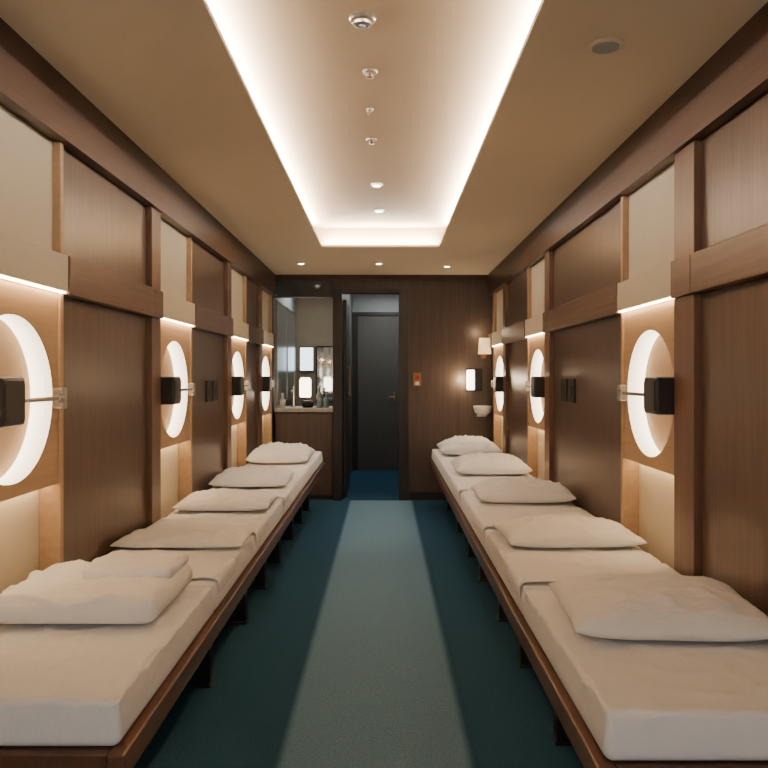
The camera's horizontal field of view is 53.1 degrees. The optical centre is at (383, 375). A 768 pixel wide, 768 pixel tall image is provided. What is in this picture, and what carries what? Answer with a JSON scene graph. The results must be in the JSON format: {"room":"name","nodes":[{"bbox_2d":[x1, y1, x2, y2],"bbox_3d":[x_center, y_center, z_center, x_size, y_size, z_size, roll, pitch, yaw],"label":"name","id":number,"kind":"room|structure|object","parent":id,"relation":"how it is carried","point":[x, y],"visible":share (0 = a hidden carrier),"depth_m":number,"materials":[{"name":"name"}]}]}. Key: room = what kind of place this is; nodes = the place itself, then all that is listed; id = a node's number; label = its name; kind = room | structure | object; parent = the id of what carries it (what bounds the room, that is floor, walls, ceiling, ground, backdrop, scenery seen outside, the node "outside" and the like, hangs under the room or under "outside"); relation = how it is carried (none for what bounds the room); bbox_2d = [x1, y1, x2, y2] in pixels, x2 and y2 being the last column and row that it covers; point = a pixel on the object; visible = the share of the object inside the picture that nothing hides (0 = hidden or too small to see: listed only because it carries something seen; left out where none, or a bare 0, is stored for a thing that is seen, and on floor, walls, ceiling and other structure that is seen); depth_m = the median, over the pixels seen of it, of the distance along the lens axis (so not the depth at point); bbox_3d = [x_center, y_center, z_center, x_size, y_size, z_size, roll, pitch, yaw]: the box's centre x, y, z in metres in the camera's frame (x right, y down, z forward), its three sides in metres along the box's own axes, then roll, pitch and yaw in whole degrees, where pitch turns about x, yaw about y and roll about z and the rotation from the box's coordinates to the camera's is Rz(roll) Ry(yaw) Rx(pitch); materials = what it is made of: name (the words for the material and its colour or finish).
{"room":"dormitory","nodes":[
{"label":"dormitory","id":0,"kind":"room"},
{"bbox_2d":[274,298,295,442],"bbox_3d":[-1.317,0.078,9.725,0.165,2.600,2.150,0,0,0],"label":"wall","id":1,"kind":"structure","parent":0,"point":[290,303],"depth_m":9.44,"materials":[{"name":"grey paint"}]},
{"bbox_2d":[275,299,295,404],"bbox_3d":[-1.225,-0.272,9.650,0.020,1.200,1.830,0,0,0],"label":"wall mirror","id":2,"kind":"object","parent":1,"relation":"attached to","point":[285,318],"visible":0.98,"depth_m":9.47,"materials":[{"name":"mirror"}]},
{"bbox_2d":[296,298,332,405],"bbox_3d":[-0.980,0.078,10.850,0.840,2.600,0.100,0,0,0],"label":"wall","id":3,"kind":"structure","parent":0,"point":[314,316],"depth_m":10.80,"materials":[{"name":"beige paint"}]},
{"bbox_2d":[299,347,313,371],"bbox_3d":[-1.085,-0.237,10.783,0.210,0.350,0.033,0,0,0],"label":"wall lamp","id":4,"kind":"object","parent":3,"relation":"attached to","point":[306,354],"visible":1,"depth_m":10.77,"materials":[{"name":"white plastic"}]},
{"bbox_2d":[316,346,332,402],"bbox_3d":[-0.780,-0.022,10.787,0.360,0.800,0.024,0,0,0],"label":"wall mirror","id":5,"kind":"object","parent":3,"relation":"attached to","point":[324,354],"visible":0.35,"depth_m":10.79,"materials":[{"name":"grey mirror"}]},
{"bbox_2d":[343,294,351,474],"bbox_3d":[-0.512,0.078,9.965,0.095,2.600,2.590,0,0,0],"label":"wall","id":6,"kind":"structure","parent":0,"point":[348,297],"depth_m":10.66,"materials":[{"name":"grey laminate"}]},
{"bbox_2d":[343,300,350,496],"bbox_3d":[-0.422,0.253,9.080,0.076,2.230,0.800,0,0,0],"label":"door","id":7,"kind":"structure","parent":6,"relation":"in","point":[346,308],"depth_m":8.70,"materials":[{"name":"brown wood"}]},
{"bbox_2d":[134,470,583,767],"bbox_3d":[0.000,1.418,5.500,3.200,0.080,13.000,0,0,0],"label":"floor","id":8,"kind":"structure","parent":0,"point":[236,722],"depth_m":3.64,"materials":[{"name":"teal carpet"}]},
{"bbox_2d":[0,462,324,767],"bbox_3d":[-0.925,1.139,4.920,0.620,0.479,6.200,0,0,0],"label":"frame","id":9,"kind":"object","parent":8,"relation":"on","point":[197,660],"visible":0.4,"depth_m":2.36,"materials":[{"name":"brown wood"}]},
{"bbox_2d":[0,585,213,745],"bbox_3d":[-0.935,0.836,2.370,0.600,0.124,1.051,0,0,0],"label":"mattress","id":10,"kind":"object","parent":9,"relation":"on","point":[61,684],"visible":0.73,"depth_m":2.06,"materials":[{"name":"white fabric"}]},
{"bbox_2d":[0,549,192,623],"bbox_3d":[-0.969,0.706,2.603,0.539,0.131,0.513,0,0,0],"label":"pillow","id":11,"kind":"object","parent":10,"relation":"on","point":[119,586],"visible":1,"depth_m":2.45,"materials":[{"name":"beige fabric"}]},
{"bbox_2d":[112,535,253,609],"bbox_3d":[-0.932,0.833,3.340,0.605,0.131,0.872,0,0,0],"label":"mattress","id":12,"kind":"object","parent":9,"relation":"on","point":[219,569],"visible":0.33,"depth_m":3.22,"materials":[{"name":"white fabric"}]},
{"bbox_2d":[110,526,253,547],"bbox_3d":[-0.927,0.743,3.590,0.590,0.056,0.349,0,0,0],"label":"pillow","id":13,"kind":"object","parent":12,"relation":"on","point":[183,536],"visible":1,"depth_m":3.48,"materials":[{"name":"beige fabric"}]},
{"bbox_2d":[147,500,281,554],"bbox_3d":[-0.932,0.833,4.310,0.606,0.131,1.052,0,0,0],"label":"mattress","id":14,"kind":"object","parent":9,"relation":"on","point":[263,522],"visible":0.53,"depth_m":4.13,"materials":[{"name":"white fabric"}]},
{"bbox_2d":[172,487,277,510],"bbox_3d":[-0.935,0.722,4.578,0.548,0.098,0.445,0,0,0],"label":"pillow","id":15,"kind":"object","parent":14,"relation":"on","point":[222,499],"visible":1,"depth_m":4.41,"materials":[{"name":"beige fabric"}]},
{"bbox_2d":[210,477,301,516],"bbox_3d":[-0.932,0.833,5.420,0.605,0.131,1.151,0,0,0],"label":"mattress","id":16,"kind":"object","parent":9,"relation":"on","point":[287,493],"visible":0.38,"depth_m":5.36,"materials":[{"name":"white fabric"}]},
{"bbox_2d":[209,465,294,486],"bbox_3d":[-0.945,0.713,5.580,0.544,0.116,0.603,0,0,0],"label":"pillow","id":17,"kind":"object","parent":16,"relation":"on","point":[264,475],"visible":1,"depth_m":5.35,"materials":[{"name":"beige fabric"}]},
{"bbox_2d":[244,451,322,488],"bbox_3d":[-0.935,0.836,7.000,0.600,0.125,1.991,0,0,0],"label":"mattress","id":18,"kind":"object","parent":9,"relation":"on","point":[305,470],"visible":0.27,"depth_m":6.75,"materials":[{"name":"white fabric"}]},
{"bbox_2d":[245,441,314,463],"bbox_3d":[-0.939,0.690,7.099,0.545,0.162,0.770,0,0,0],"label":"pillow","id":19,"kind":"object","parent":18,"relation":"on","point":[277,452],"visible":1,"depth_m":6.78,"materials":[{"name":"beige fabric"}]},
{"bbox_2d":[275,412,332,499],"bbox_3d":[-0.892,0.890,8.850,0.645,0.975,0.600,0,0,0],"label":"vanity cabinet","id":20,"kind":"object","parent":8,"relation":"on","point":[313,429],"visible":0.51,"depth_m":8.55,"materials":[{"name":"brown wood"}]},
{"bbox_2d":[274,406,332,411],"bbox_3d":[-0.893,0.380,8.852,0.650,0.044,0.635,0,0,0],"label":"countertop","id":21,"kind":"structure","parent":20,"relation":"on","point":[287,408],"depth_m":8.54,"materials":[{"name":"stone"}]},
{"bbox_2d":[280,393,284,407],"bbox_3d":[-1.150,0.276,8.700,0.064,0.164,0.064,0,0,0],"label":"bottle","id":22,"kind":"object","parent":21,"relation":"on","point":[282,400],"visible":1,"depth_m":8.68,"materials":[{"name":"white ceramic"}]},
{"bbox_2d":[290,386,295,406],"bbox_3d":[-1.060,0.235,8.897,0.060,0.245,0.186,0,0,0],"label":"faucet","id":23,"kind":"object","parent":21,"relation":"on","point":[292,390],"visible":1,"depth_m":8.94,"materials":[{"name":"metal"}]},
{"bbox_2d":[300,378,310,406],"bbox_3d":[-0.920,0.188,8.980,0.136,0.340,0.136,0,0,0],"label":"table lamp","id":24,"kind":"object","parent":21,"relation":"on","point":[305,383],"visible":0.7,"depth_m":8.92,"materials":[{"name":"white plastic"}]},
{"bbox_2d":[302,397,313,407],"bbox_3d":[-0.865,0.300,8.720,0.130,0.114,0.080,0,0,0],"label":"bowl","id":25,"kind":"object","parent":21,"relation":"on","point":[306,403],"visible":1,"depth_m":8.69,"materials":[{"name":"black ceramic"}]},
{"bbox_2d":[317,385,321,407],"bbox_3d":[-0.735,0.231,8.750,0.064,0.254,0.064,0,0,0],"label":"bottle","id":26,"kind":"object","parent":21,"relation":"on","point":[319,394],"visible":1,"depth_m":8.72,"materials":[{"name":"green glass"}]},
{"bbox_2d":[322,387,324,406],"bbox_3d":[-0.700,0.246,8.950,0.064,0.224,0.064,0,0,0],"label":"bottle","id":27,"kind":"object","parent":21,"relation":"on","point":[323,394],"visible":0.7,"depth_m":8.92,"materials":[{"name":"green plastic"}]},
{"bbox_2d":[324,391,328,406],"bbox_3d":[-0.660,0.266,8.800,0.064,0.184,0.064,0,0,0],"label":"bottle","id":28,"kind":"object","parent":21,"relation":"on","point":[326,399],"visible":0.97,"depth_m":8.77,"materials":[{"name":"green glass"}]},
{"bbox_2d":[270,501,478,767],"bbox_3d":[-0.033,1.375,3.835,0.735,0.005,9.270,0,0,0],"label":"carpet runner","id":29,"kind":"object","parent":8,"relation":"on","point":[376,685],"visible":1,"depth_m":3.64,"materials":[{"name":"carpet"}]},
{"bbox_2d":[429,459,767,767],"bbox_3d":[0.838,1.139,5.035,0.695,0.479,6.570,0,0,0],"label":"frame","id":30,"kind":"object","parent":8,"relation":"on","point":[569,727],"visible":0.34,"depth_m":2.42,"materials":[{"name":"brown wood"}]},
{"bbox_2d":[431,449,460,476],"bbox_3d":[0.848,0.836,7.475,0.674,0.124,1.641,0,0,0],"label":"mattress","id":31,"kind":"object","parent":30,"relation":"on","point":[441,460],"visible":0.27,"depth_m":7.37,"materials":[{"name":"white fabric"}]},
{"bbox_2d":[437,435,501,454],"bbox_3d":[0.850,0.687,7.800,0.582,0.167,0.722,0,0,0],"label":"pillow","id":32,"kind":"object","parent":31,"relation":"on","point":[456,445],"visible":0.98,"depth_m":7.51,"materials":[{"name":"beige fabric"}]},
{"bbox_2d":[443,466,532,507],"bbox_3d":[0.845,0.833,5.905,0.680,0.131,1.482,0,0,0],"label":"mattress","id":33,"kind":"object","parent":30,"relation":"on","point":[458,483],"visible":0.32,"depth_m":5.78,"materials":[{"name":"white fabric"}]},
{"bbox_2d":[451,452,531,474],"bbox_3d":[0.859,0.696,6.282,0.591,0.150,0.644,0,0,0],"label":"pillow","id":34,"kind":"object","parent":33,"relation":"on","point":[479,463],"visible":1,"depth_m":6.01,"materials":[{"name":"beige fabric"}]},
{"bbox_2d":[460,493,593,548],"bbox_3d":[0.845,0.833,4.530,0.680,0.131,1.251,0,0,0],"label":"mattress","id":35,"kind":"object","parent":30,"relation":"on","point":[481,515],"visible":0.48,"depth_m":4.40,"materials":[{"name":"white fabric"}]},
{"bbox_2d":[471,476,575,502],"bbox_3d":[0.869,0.706,4.880,0.585,0.129,0.494,0,0,0],"label":"pillow","id":36,"kind":"object","parent":35,"relation":"on","point":[523,489],"visible":1,"depth_m":4.68,"materials":[{"name":"beige fabric"}]},
{"bbox_2d":[485,531,680,613],"bbox_3d":[0.845,0.833,3.370,0.680,0.131,1.051,0,0,0],"label":"mattress","id":37,"kind":"object","parent":30,"relation":"on","point":[521,569],"visible":0.53,"depth_m":3.23,"materials":[{"name":"white fabric"}]},
{"bbox_2d":[493,513,646,547],"bbox_3d":[0.861,0.717,3.640,0.628,0.108,0.462,0,0,0],"label":"pillow","id":38,"kind":"object","parent":37,"relation":"on","point":[575,530],"visible":1,"depth_m":3.48,"materials":[{"name":"beige fabric"}]},
{"bbox_2d":[523,589,767,759],"bbox_3d":[0.848,0.835,2.305,0.675,0.126,1.061,0,0,0],"label":"mattress","id":39,"kind":"object","parent":30,"relation":"on","point":[638,699],"visible":0.67,"depth_m":1.93,"materials":[{"name":"white fabric"}]},
{"bbox_2d":[549,572,767,641],"bbox_3d":[0.864,0.711,2.450,0.594,0.121,0.500,0,0,4],"label":"pillow","id":40,"kind":"object","parent":39,"relation":"on","point":[634,605],"visible":1,"depth_m":2.27,"materials":[{"name":"beige fabric"}]},
{"bbox_2d":[352,294,398,311],"bbox_3d":[0.020,0.078,11.310,1.160,2.600,0.100,0,0,0],"label":"wall","id":41,"kind":"structure","parent":0,"point":[360,302],"depth_m":11.26,"materials":[{"name":"grey paint"}]},
{"bbox_2d":[352,312,398,470],"bbox_3d":[-0.018,0.223,11.225,0.895,2.310,0.070,0,0,0],"label":"trim","id":42,"kind":"structure","parent":41,"relation":"attached to","point":[355,315],"depth_m":11.19,"materials":[{"name":"brown wood"}]},
{"bbox_2d":[358,316,398,469],"bbox_3d":[-0.010,0.248,11.212,0.740,2.260,0.092,0,0,0],"label":"door","id":43,"kind":"structure","parent":41,"relation":"in","point":[378,336],"depth_m":11.21,"materials":[{"name":"grey laminate"}]},
{"bbox_2d":[272,279,491,499],"bbox_3d":[-0.070,0.128,8.590,2.860,2.500,0.120,0,0,0],"label":"wall","id":44,"kind":"structure","parent":0,"point":[447,318],"depth_m":8.53,"materials":[{"name":"brown wood"}]},
{"bbox_2d":[276,279,332,295],"bbox_3d":[-0.903,-0.982,8.537,0.673,0.180,0.015,0,0,0],"label":"wall panel","id":45,"kind":"object","parent":44,"relation":"in","point":[284,287],"depth_m":8.53,"materials":[{"name":"brown wood"}]},
{"bbox_2d":[333,289,407,500],"bbox_3d":[-0.148,0.208,8.585,0.837,2.340,0.170,0,0,0],"label":"door frame","id":46,"kind":"structure","parent":44,"relation":"in","point":[337,293],"depth_m":8.50,"materials":[{"name":"brown wood"}]},
{"bbox_2d":[276,275,487,278],"bbox_3d":[-0.025,-1.097,8.520,2.350,0.050,0.020,0,0,0],"label":"trim","id":47,"kind":"structure","parent":44,"relation":"attached to","point":[277,276],"depth_m":8.51,"materials":[{"name":"brown wood"}]},
{"bbox_2d":[413,373,420,385],"bbox_3d":[0.367,0.038,8.518,0.090,0.150,0.025,0,0,0],"label":"switch","id":48,"kind":"object","parent":44,"relation":"attached to","point":[416,376],"visible":1,"depth_m":8.52,"materials":[{"name":"brown metal"}]},
{"bbox_2d":[409,492,446,499],"bbox_3d":[0.739,1.333,8.523,0.922,0.090,0.015,0,0,0],"label":"baseboard","id":49,"kind":"structure","parent":44,"relation":"attached to","point":[412,495],"depth_m":8.52,"materials":[{"name":"brown wood"}]},
{"bbox_2d":[466,369,481,390],"bbox_3d":[1.000,0.043,8.475,0.180,0.250,0.110,0,0,0],"label":"sconce","id":50,"kind":"object","parent":44,"relation":"attached to","point":[473,376],"visible":1,"depth_m":8.44,"materials":[{"name":"black plastic"}]},
{"bbox_2d":[467,370,473,389],"bbox_3d":[0.955,0.043,8.477,0.080,0.220,0.075,0,0,0],"label":"diffuser","id":51,"kind":"object","parent":50,"relation":"attached to","point":[470,373],"depth_m":8.44,"materials":[{"name":"beige"}]},
{"bbox_2d":[473,406,491,416],"bbox_3d":[1.080,0.388,8.425,0.200,0.120,0.210,0,0,0],"label":"basin","id":52,"kind":"object","parent":44,"relation":"attached to","point":[481,411],"visible":1,"depth_m":8.35,"materials":[{"name":"white ceramic"}]},
{"bbox_2d":[478,338,490,358],"bbox_3d":[1.105,-0.303,8.444,0.144,0.222,0.172,0,0,0],"label":"sconce","id":53,"kind":"object","parent":44,"relation":"attached to","point":[484,348],"visible":0.98,"depth_m":8.38,"materials":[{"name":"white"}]},
{"bbox_2d":[488,2,767,295],"bbox_3d":[1.255,-1.007,3.765,0.210,0.230,9.530,0,0,0],"label":"trim","id":54,"kind":"structure","parent":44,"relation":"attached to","point":[733,78],"depth_m":3.17,"materials":[{"name":"brown wood"}]},
{"bbox_2d":[0,0,767,274],"bbox_3d":[0.000,-1.132,3.825,3.200,0.020,9.650,0,0,0],"label":"ceiling","id":55,"kind":"structure","parent":0,"point":[165,73],"depth_m":3.19,"materials":[{"name":"beige paint"}]},
{"bbox_2d":[206,0,540,244],"bbox_3d":[-0.031,-1.257,2.930,1.378,0.230,7.860,0,0,0],"label":"ceiling recess","id":56,"kind":"object","parent":55,"relation":"attached to","point":[444,68],"depth_m":3.58,"materials":[{"name":"beige paint"}]},
{"bbox_2d":[349,11,375,28],"bbox_3d":[-0.080,-1.304,2.830,0.100,0.035,0.100,0,0,0],"label":"smoke detector","id":57,"kind":"object","parent":56,"relation":"attached to","point":[359,19],"visible":1,"depth_m":2.80,"materials":[{"name":"metal"}]},
{"bbox_2d":[366,108,372,114],"bbox_3d":[-0.070,-1.307,3.800,0.036,0.030,0.036,0,0,0],"label":"sprinkler head","id":58,"kind":"object","parent":56,"relation":"attached to","point":[369,110],"visible":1,"depth_m":3.79},
{"bbox_2d":[363,68,377,78],"bbox_3d":[-0.060,-1.307,3.330,0.064,0.030,0.064,0,0,0],"label":"sprinkler head","id":59,"kind":"object","parent":56,"relation":"attached to","point":[369,72],"visible":1,"depth_m":3.32},
{"bbox_2d":[366,137,376,144],"bbox_3d":[-0.070,-1.307,4.280,0.060,0.030,0.060,0,0,0],"label":"sprinkler head","id":60,"kind":"object","parent":56,"relation":"attached to","point":[371,140],"visible":1,"depth_m":4.27},
{"bbox_2d":[371,183,382,186],"bbox_3d":[-0.050,-1.315,5.290,0.084,0.015,0.084,0,0,0],"label":"recessed light","id":61,"kind":"object","parent":56,"relation":"attached to","point":[372,184],"visible":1,"depth_m":5.27,"materials":[{"name":"white glass"}]},
{"bbox_2d":[587,37,623,53],"bbox_3d":[0.750,-1.115,2.600,0.120,0.013,0.120,0,0,0],"label":"ceiling speaker","id":62,"kind":"object","parent":55,"relation":"attached to","point":[604,45],"visible":1,"depth_m":2.58,"materials":[{"name":"beige paint"}]},
{"bbox_2d":[592,42,618,53],"bbox_3d":[0.750,-1.111,2.600,0.090,0.004,0.090,0,0,0],"label":"grille","id":63,"kind":"object","parent":62,"relation":"attached to","point":[597,47],"depth_m":2.59,"materials":[{"name":"grey paint"}]},
{"bbox_3d":[-1.430,0.128,3.765,0.080,2.500,9.530,0,0,0],"label":"wall","id":64,"kind":"structure","parent":0,"visible":0},
{"bbox_2d":[0,280,66,501],"bbox_3d":[-1.258,0.050,2.570,0.223,0.723,0.700,0,0,0],"label":"light","id":65,"kind":"object","parent":64,"relation":"attached to","point":[23,354],"depth_m":2.76,"materials":[{"name":"beige plastic"}]},
{"bbox_2d":[0,230,67,292],"bbox_3d":[-1.300,-0.389,2.585,0.176,0.146,0.730,0,0,0],"label":"light","id":66,"kind":"object","parent":64,"relation":"attached to","point":[24,262],"visible":0.81,"depth_m":2.65,"materials":[{"name":"brown"}]},
{"bbox_2d":[0,105,274,593],"bbox_3d":[-1.297,0.243,3.765,0.184,2.270,9.530,0,0,0],"label":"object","id":67,"kind":"structure","parent":64,"relation":"attached to","point":[116,479],"depth_m":3.58,"materials":[{"name":"brown wood"}]},
{"bbox_2d":[0,17,275,295],"bbox_3d":[-1.280,-1.007,3.765,0.160,0.230,9.530,0,0,0],"label":"trim","id":68,"kind":"structure","parent":64,"relation":"attached to","point":[32,89],"depth_m":3.25,"materials":[{"name":"brown wood"}]},
{"bbox_2d":[161,320,194,448],"bbox_3d":[-1.258,0.050,4.550,0.223,0.723,0.700,0,0,0],"label":"light","id":69,"kind":"object","parent":64,"relation":"attached to","point":[175,425],"depth_m":4.69,"materials":[{"name":"beige plastic"}]},
{"bbox_2d":[161,292,194,326],"bbox_3d":[-1.300,-0.389,4.565,0.176,0.146,0.730,0,0,0],"label":"light","id":70,"kind":"object","parent":64,"relation":"attached to","point":[176,310],"visible":0.59,"depth_m":4.53,"materials":[{"name":"brown"}]},
{"bbox_2d":[205,380,217,401],"bbox_3d":[-1.240,0.108,5.550,0.019,0.150,0.360,0,0,0],"label":"switch panel","id":71,"kind":"object","parent":64,"relation":"attached to","point":[211,387],"visible":1,"depth_m":5.50,"materials":[{"name":"black plastic"}]},
{"bbox_2d":[232,319,248,340],"bbox_3d":[-1.300,-0.389,6.515,0.176,0.146,0.730,0,0,0],"label":"light","id":72,"kind":"object","parent":64,"relation":"attached to","point":[240,329],"visible":0.51,"depth_m":6.49,"materials":[{"name":"brown"}]},
{"bbox_2d":[232,338,249,425],"bbox_3d":[-1.258,0.050,6.500,0.223,0.723,0.700,0,0,0],"label":"light","id":73,"kind":"object","parent":64,"relation":"attached to","point":[238,346],"depth_m":6.68,"materials":[{"name":"beige plastic"}]},
{"bbox_2d":[262,345,274,415],"bbox_3d":[-1.258,0.050,8.050,0.223,0.723,0.700,0,0,0],"label":"light","id":74,"kind":"object","parent":64,"relation":"attached to","point":[266,351],"depth_m":8.24,"materials":[{"name":"white plastic"}]},
{"bbox_2d":[263,331,273,346],"bbox_3d":[-1.300,-0.389,8.065,0.176,0.146,0.730,0,0,0],"label":"light","id":75,"kind":"object","parent":64,"relation":"attached to","point":[268,337],"visible":0.39,"depth_m":8.10,"materials":[{"name":"brown"}]},
{"bbox_3d":[1.380,0.128,3.765,0.080,2.500,9.530,0,0,0],"label":"wall","id":76,"kind":"structure","parent":0,"visible":0},
{"bbox_2d":[491,345,502,416],"bbox_3d":[1.208,0.050,7.900,0.223,0.723,0.700,0,0,0],"label":"light","id":77,"kind":"object","parent":76,"relation":"attached to","point":[499,349],"depth_m":8.05,"materials":[{"name":"white plastic"}]},
{"bbox_2d":[492,329,502,346],"bbox_3d":[1.250,-0.389,7.915,0.176,0.146,0.730,0,0,0],"label":"light","id":78,"kind":"object","parent":76,"relation":"attached to","point":[496,336],"visible":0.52,"depth_m":7.90,"materials":[{"name":"brown"}]},
{"bbox_2d":[524,334,544,430],"bbox_3d":[1.208,0.050,5.950,0.223,0.723,0.700,0,0,0],"label":"light","id":79,"kind":"object","parent":76,"relation":"attached to","point":[537,343],"depth_m":6.12,"materials":[{"name":"white plastic"}]},
{"bbox_2d":[525,313,544,337],"bbox_3d":[1.250,-0.389,5.965,0.176,0.146,0.730,0,0,0],"label":"light","id":80,"kind":"object","parent":76,"relation":"attached to","point":[534,325],"visible":0.51,"depth_m":5.93,"materials":[{"name":"brown"}]},
{"bbox_2d":[561,379,575,402],"bbox_3d":[1.190,0.093,4.980,0.019,0.150,0.360,0,0,0],"label":"switch panel","id":81,"kind":"object","parent":76,"relation":"attached to","point":[568,386],"visible":1,"depth_m":4.94,"materials":[{"name":"black plastic"}]},
{"bbox_2d":[488,92,767,615],"bbox_3d":[1.247,0.243,3.765,0.184,2.270,9.530,0,0,0],"label":"panelling","id":82,"kind":"structure","parent":76,"relation":"attached to","point":[705,214],"depth_m":3.05,"materials":[{"name":"brown wood"}]},
{"bbox_2d":[617,300,673,474],"bbox_3d":[1.208,0.050,3.450,0.223,0.723,0.700,0,0,0],"label":"light","id":83,"kind":"object","parent":76,"relation":"attached to","point":[653,352],"depth_m":3.56,"materials":[{"name":"beige wood"}]},
{"bbox_2d":[617,262,673,311],"bbox_3d":[1.250,-0.389,3.465,0.176,0.146,0.730,0,0,0],"label":"light","id":84,"kind":"object","parent":76,"relation":"attached to","point":[652,287],"visible":0.6,"depth_m":3.41,"materials":[{"name":"brown"}]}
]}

